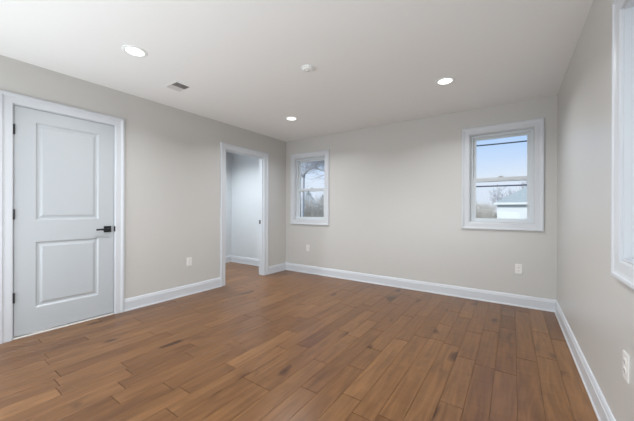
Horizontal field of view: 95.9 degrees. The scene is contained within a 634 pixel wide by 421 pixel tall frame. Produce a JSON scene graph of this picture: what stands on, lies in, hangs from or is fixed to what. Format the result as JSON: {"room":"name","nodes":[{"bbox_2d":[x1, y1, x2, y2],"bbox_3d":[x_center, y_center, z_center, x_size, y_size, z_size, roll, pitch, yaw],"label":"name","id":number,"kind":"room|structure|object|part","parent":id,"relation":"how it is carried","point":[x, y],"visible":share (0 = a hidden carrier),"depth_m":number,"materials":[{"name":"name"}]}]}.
{"room":"empty bedroom","nodes":[
{"label":"empty bedroom","id":0,"kind":"room"},
{"bbox_2d":[0,55,285,298],"bbox_3d":[-2.065,-0.094,3.384,0.115,2.428,5.050,0,0,34],"label":"wall","id":1,"kind":"structure","parent":0,"point":[172,155],"depth_m":3.58,"materials":[{"name":"grey paint"}]},
{"bbox_2d":[0,90,124,343],"bbox_3d":[-2.434,0.055,2.801,0.167,2.128,0.945,0,0,34],"label":"door","id":2,"kind":"structure","parent":1,"relation":"in","point":[62,167],"depth_m":2.71,"materials":[{"name":"white wood"}]},
{"bbox_3d":[-2.232,0.198,2.998,0.056,0.066,0.145,0,0,34],"label":"handle","id":3,"kind":"part","parent":2,"relation":"part of","materials":[{"name":"black metal"}]},
{"bbox_2d":[124,277,220,311],"bbox_3d":[-1.778,1.052,3.688,0.022,0.136,1.262,0,0,34],"label":"baseboard","id":4,"kind":"structure","parent":1,"relation":"attached to","point":[144,300],"depth_m":3.58,"materials":[{"name":"white wood"}]},
{"bbox_2d":[187,257,191,265],"bbox_3d":[-1.701,0.680,3.812,0.010,0.115,0.070,0,0,34],"label":"wall outlet","id":5,"kind":"object","parent":1,"relation":"attached to","point":[189,259],"visible":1,"depth_m":3.81,"materials":[{"name":"white plastic"}]},
{"bbox_2d":[220,142,268,286],"bbox_3d":[-1.194,0.057,4.655,0.161,2.128,0.991,0,0,34],"label":"door frame","id":6,"kind":"structure","parent":1,"relation":"in","point":[263,157],"depth_m":4.95,"materials":[{"name":"white wood"}]},
{"bbox_2d":[268,262,285,273],"bbox_3d":[-0.722,1.054,5.227,0.022,0.136,0.488,0,0,34],"label":"baseboard","id":7,"kind":"structure","parent":1,"relation":"attached to","point":[279,267],"depth_m":5.21,"materials":[{"name":"white wood"}]},
{"bbox_2d":[225,152,231,255],"bbox_3d":[-2.473,-0.098,5.482,0.115,2.428,2.050,0,0,34],"label":"wall","id":8,"kind":"structure","parent":0,"point":[228,154],"depth_m":6.20,"materials":[{"name":"white paint"}]},
{"bbox_2d":[225,255,230,262],"bbox_3d":[-2.420,1.048,5.444,0.022,0.136,2.050,0,0,34],"label":"baseboard","id":9,"kind":"structure","parent":8,"relation":"attached to","point":[227,258],"depth_m":6.16,"materials":[{"name":"white"}]},
{"bbox_2d":[231,153,258,258],"bbox_3d":[-1.277,-0.094,5.879,1.408,2.428,0.042,0,0,34],"label":"wall","id":10,"kind":"structure","parent":0,"point":[245,169],"depth_m":6.01,"materials":[{"name":"white paint"}]},
{"bbox_2d":[231,255,258,265],"bbox_3d":[-1.299,1.052,5.854,1.408,0.136,0.022,0,0,34],"label":"baseboard","id":11,"kind":"structure","parent":10,"relation":"attached to","point":[244,260],"depth_m":5.99,"materials":[{"name":"white"}]},
{"bbox_2d":[0,0,592,141],"bbox_3d":[-1.008,-1.364,2.660,5.716,0.120,5.280,0,0,34],"label":"ceiling","id":12,"kind":"structure","parent":0,"point":[375,62],"depth_m":2.35,"materials":[{"name":"white paint"}]},
{"bbox_2d":[121,45,147,56],"bbox_3d":[-1.492,-1.302,2.343,0.181,0.008,0.181,0,0,34],"label":"recessed light","id":13,"kind":"object","parent":12,"relation":"in","point":[132,50],"visible":1,"depth_m":2.34,"materials":[{"name":"white plastic"}]},
{"bbox_2d":[162,80,192,92],"bbox_3d":[-1.468,-1.303,3.020,0.252,0.006,0.196,0,0,34],"label":"ceiling vent","id":14,"kind":"object","parent":12,"relation":"in","point":[177,86],"visible":1,"depth_m":3.01,"materials":[{"name":"white metal"}]},
{"bbox_2d":[285,116,297,120],"bbox_3d":[-0.362,-1.300,4.051,0.181,0.008,0.181,0,0,34],"label":"recessed light","id":15,"kind":"object","parent":12,"relation":"in","point":[290,118],"visible":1,"depth_m":4.04,"materials":[{"name":"white plastic"}]},
{"bbox_2d":[301,64,314,72],"bbox_3d":[-0.082,-1.285,2.607,0.122,0.032,0.122,0,0,34],"label":"smoke detector","id":16,"kind":"object","parent":12,"relation":"attached to","point":[307,68],"visible":1,"depth_m":2.58,"materials":[{"name":"white plastic"}]},
{"bbox_2d":[435,77,454,84],"bbox_3d":[1.281,-1.293,2.865,0.181,0.008,0.181,0,0,34],"label":"recessed light","id":17,"kind":"object","parent":12,"relation":"in","point":[445,80],"visible":1,"depth_m":2.85,"materials":[{"name":"white plastic"}]},
{"bbox_2d":[0,262,597,420],"bbox_3d":[-1.057,1.129,2.691,5.587,0.012,5.047,0,0,34],"label":"floor","id":18,"kind":"structure","parent":0,"point":[286,345],"depth_m":2.13,"materials":[{"name":"brown wood"}]},
{"bbox_2d":[286,95,557,299],"bbox_3d":[0.449,-0.088,4.790,5.716,2.428,0.115,0,0,34],"label":"wall","id":19,"kind":"structure","parent":0,"point":[395,189],"depth_m":4.02,"materials":[{"name":"grey paint"}]},
{"bbox_2d":[290,150,328,225],"bbox_3d":[-0.106,-0.392,5.170,0.842,1.294,0.158,0,0,34],"label":"window","id":20,"kind":"structure","parent":19,"relation":"in","point":[295,196],"depth_m":5.22,"materials":[{"name":"white wood"}]},
{"bbox_3d":[-0.085,-0.392,5.200,0.650,1.102,0.085,0,0,34],"label":"frame","id":21,"kind":"part","parent":20,"relation":"part of","materials":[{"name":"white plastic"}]},
{"bbox_3d":[-0.097,-0.126,5.185,0.602,0.542,0.024,0,0,34],"label":"sash","id":22,"kind":"part","parent":20,"relation":"part of","materials":[{"name":"white plastic"}]},
{"bbox_3d":[-0.080,-0.633,5.207,0.602,0.572,0.022,0,0,34],"label":"sash","id":23,"kind":"part","parent":20,"relation":"part of","materials":[{"name":"white plastic"}]},
{"bbox_2d":[286,263,555,311],"bbox_3d":[1.035,1.060,4.304,3.964,0.136,0.022,0,0,34],"label":"baseboard","id":24,"kind":"structure","parent":19,"relation":"attached to","point":[537,303],"depth_m":3.88,"materials":[{"name":"white wood"}]},
{"bbox_2d":[462,117,544,231],"bbox_3d":[2.270,-0.409,3.540,0.842,1.294,0.158,0,0,34],"label":"window","id":25,"kind":"structure","parent":19,"relation":"in","point":[469,139],"depth_m":3.48,"materials":[{"name":"white"}]},
{"bbox_3d":[2.296,-0.650,3.577,0.602,0.572,0.022,0,0,34],"label":"sash","id":26,"kind":"part","parent":25,"relation":"part of","materials":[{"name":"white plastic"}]},
{"bbox_3d":[2.279,-0.143,3.555,0.602,0.542,0.024,0,0,34],"label":"sash","id":27,"kind":"part","parent":25,"relation":"part of","materials":[{"name":"white plastic"}]},
{"bbox_3d":[2.291,-0.409,3.570,0.650,1.102,0.085,0,0,34],"label":"frame","id":28,"kind":"part","parent":25,"relation":"part of","materials":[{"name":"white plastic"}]},
{"bbox_2d":[515,264,521,273],"bbox_3d":[2.387,0.692,3.386,0.070,0.115,0.010,0,0,34],"label":"wall outlet","id":29,"kind":"object","parent":19,"relation":"attached to","point":[518,267],"visible":1,"depth_m":3.38,"materials":[{"name":"white plastic"}]},
{"bbox_2d":[557,0,633,420],"bbox_3d":[1.298,-0.082,1.077,0.115,2.428,5.050,0,0,34],"label":"wall","id":30,"kind":"structure","parent":0,"point":[598,308],"depth_m":1.76,"materials":[{"name":"grey paint"}]},
{"bbox_2d":[554,300,615,420],"bbox_3d":[1.238,1.064,1.116,0.022,0.136,5.050,0,0,34],"label":"baseboard","id":31,"kind":"structure","parent":30,"relation":"attached to","point":[601,408],"depth_m":1.84,"materials":[{"name":"white wood"}]},
{"bbox_2d":[611,0,633,289],"bbox_3d":[1.221,-0.339,0.965,0.158,1.294,0.842,0,0,34],"label":"window","id":32,"kind":"structure","parent":30,"relation":"in","point":[622,68],"depth_m":1.27,"materials":[{"name":"white wood"}]},
{"bbox_2d":[623,350,629,383],"bbox_3d":[1.324,0.668,1.226,0.010,0.115,0.070,0,0,34],"label":"wall outlet","id":33,"kind":"object","parent":30,"relation":"attached to","point":[626,358],"visible":1,"depth_m":1.21,"materials":[{"name":"white plastic"}]},
{"label":"outside","id":34,"kind":"structure","parent":0,"visible":0},
{"bbox_3d":[24.892,2.170,42.596,120.000,0.200,89.875,0,0,34],"label":"ground","id":35,"kind":"structure","parent":34,"visible":0},
{"bbox_2d":[304,192,316,206],"bbox_3d":[-0.776,0.179,24.935,3.108,3.750,3.027,0,0,34],"label":"evergreen tree","id":36,"kind":"object","parent":35,"relation":"on","point":[306,193],"visible":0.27,"depth_m":24.85,"materials":[{"name":"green plant"}]},
{"bbox_2d":[301,193,323,216],"bbox_3d":[0.429,0.382,18.684,5.433,3.316,2.987,0,0,27],"label":"thicket","id":37,"kind":"object","parent":35,"relation":"on","point":[309,211],"visible":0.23,"depth_m":18.50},
{"bbox_2d":[301,160,324,216],"bbox_3d":[0.508,-2.841,16.650,4.967,9.760,5.389,0,0,42],"label":"bare tree","id":38,"kind":"object","parent":35,"relation":"on","point":[310,167],"visible":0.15,"depth_m":16.11,"materials":[{"name":"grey plant"}]},
{"bbox_2d":[476,200,496,217],"bbox_3d":[15.478,0.505,28.286,4.286,3.150,4.243,0,0,34],"label":"thicket","id":39,"kind":"object","parent":35,"relation":"on","point":[484,211],"visible":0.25,"depth_m":27.09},
{"bbox_2d":[487,184,512,205],"bbox_3d":[22.103,-0.523,32.936,4.200,5.264,3.706,0,0,13],"label":"bare tree","id":40,"kind":"object","parent":35,"relation":"on","point":[499,194],"visible":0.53,"depth_m":33.32,"materials":[{"name":"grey plant"}]},
{"bbox_2d":[494,187,526,218],"bbox_3d":[19.768,-0.393,24.805,7.220,4.926,7.460,0,0,34],"label":"garage","id":41,"kind":"structure","parent":35,"relation":"on","point":[513,206],"depth_m":23.34,"materials":[{"name":"white"}]},
{"bbox_2d":[509,180,526,192],"bbox_3d":[26.348,-1.304,36.385,3.906,6.822,4.522,0,0,34],"label":"bare tree","id":42,"kind":"object","parent":35,"relation":"on","point":[523,182],"visible":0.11,"depth_m":36.48,"materials":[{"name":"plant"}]},
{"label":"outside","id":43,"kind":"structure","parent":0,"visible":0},
{"bbox_2d":[476,140,526,146],"bbox_3d":[10.846,-3.734,14.571,16.506,0.419,0.070,0,0,34],"label":"utility wire","id":44,"kind":"object","parent":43,"point":[524,140],"visible":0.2,"depth_m":15.21,"materials":[{"name":"grey"}]},
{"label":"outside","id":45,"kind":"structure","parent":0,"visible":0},
{"bbox_2d":[476,184,526,186],"bbox_3d":[10.838,-1.399,14.573,16.503,0.250,0.070,0,0,34],"label":"utility wire","id":46,"kind":"object","parent":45,"point":[519,184],"visible":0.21,"depth_m":15.26,"materials":[{"name":"grey"}]}
]}

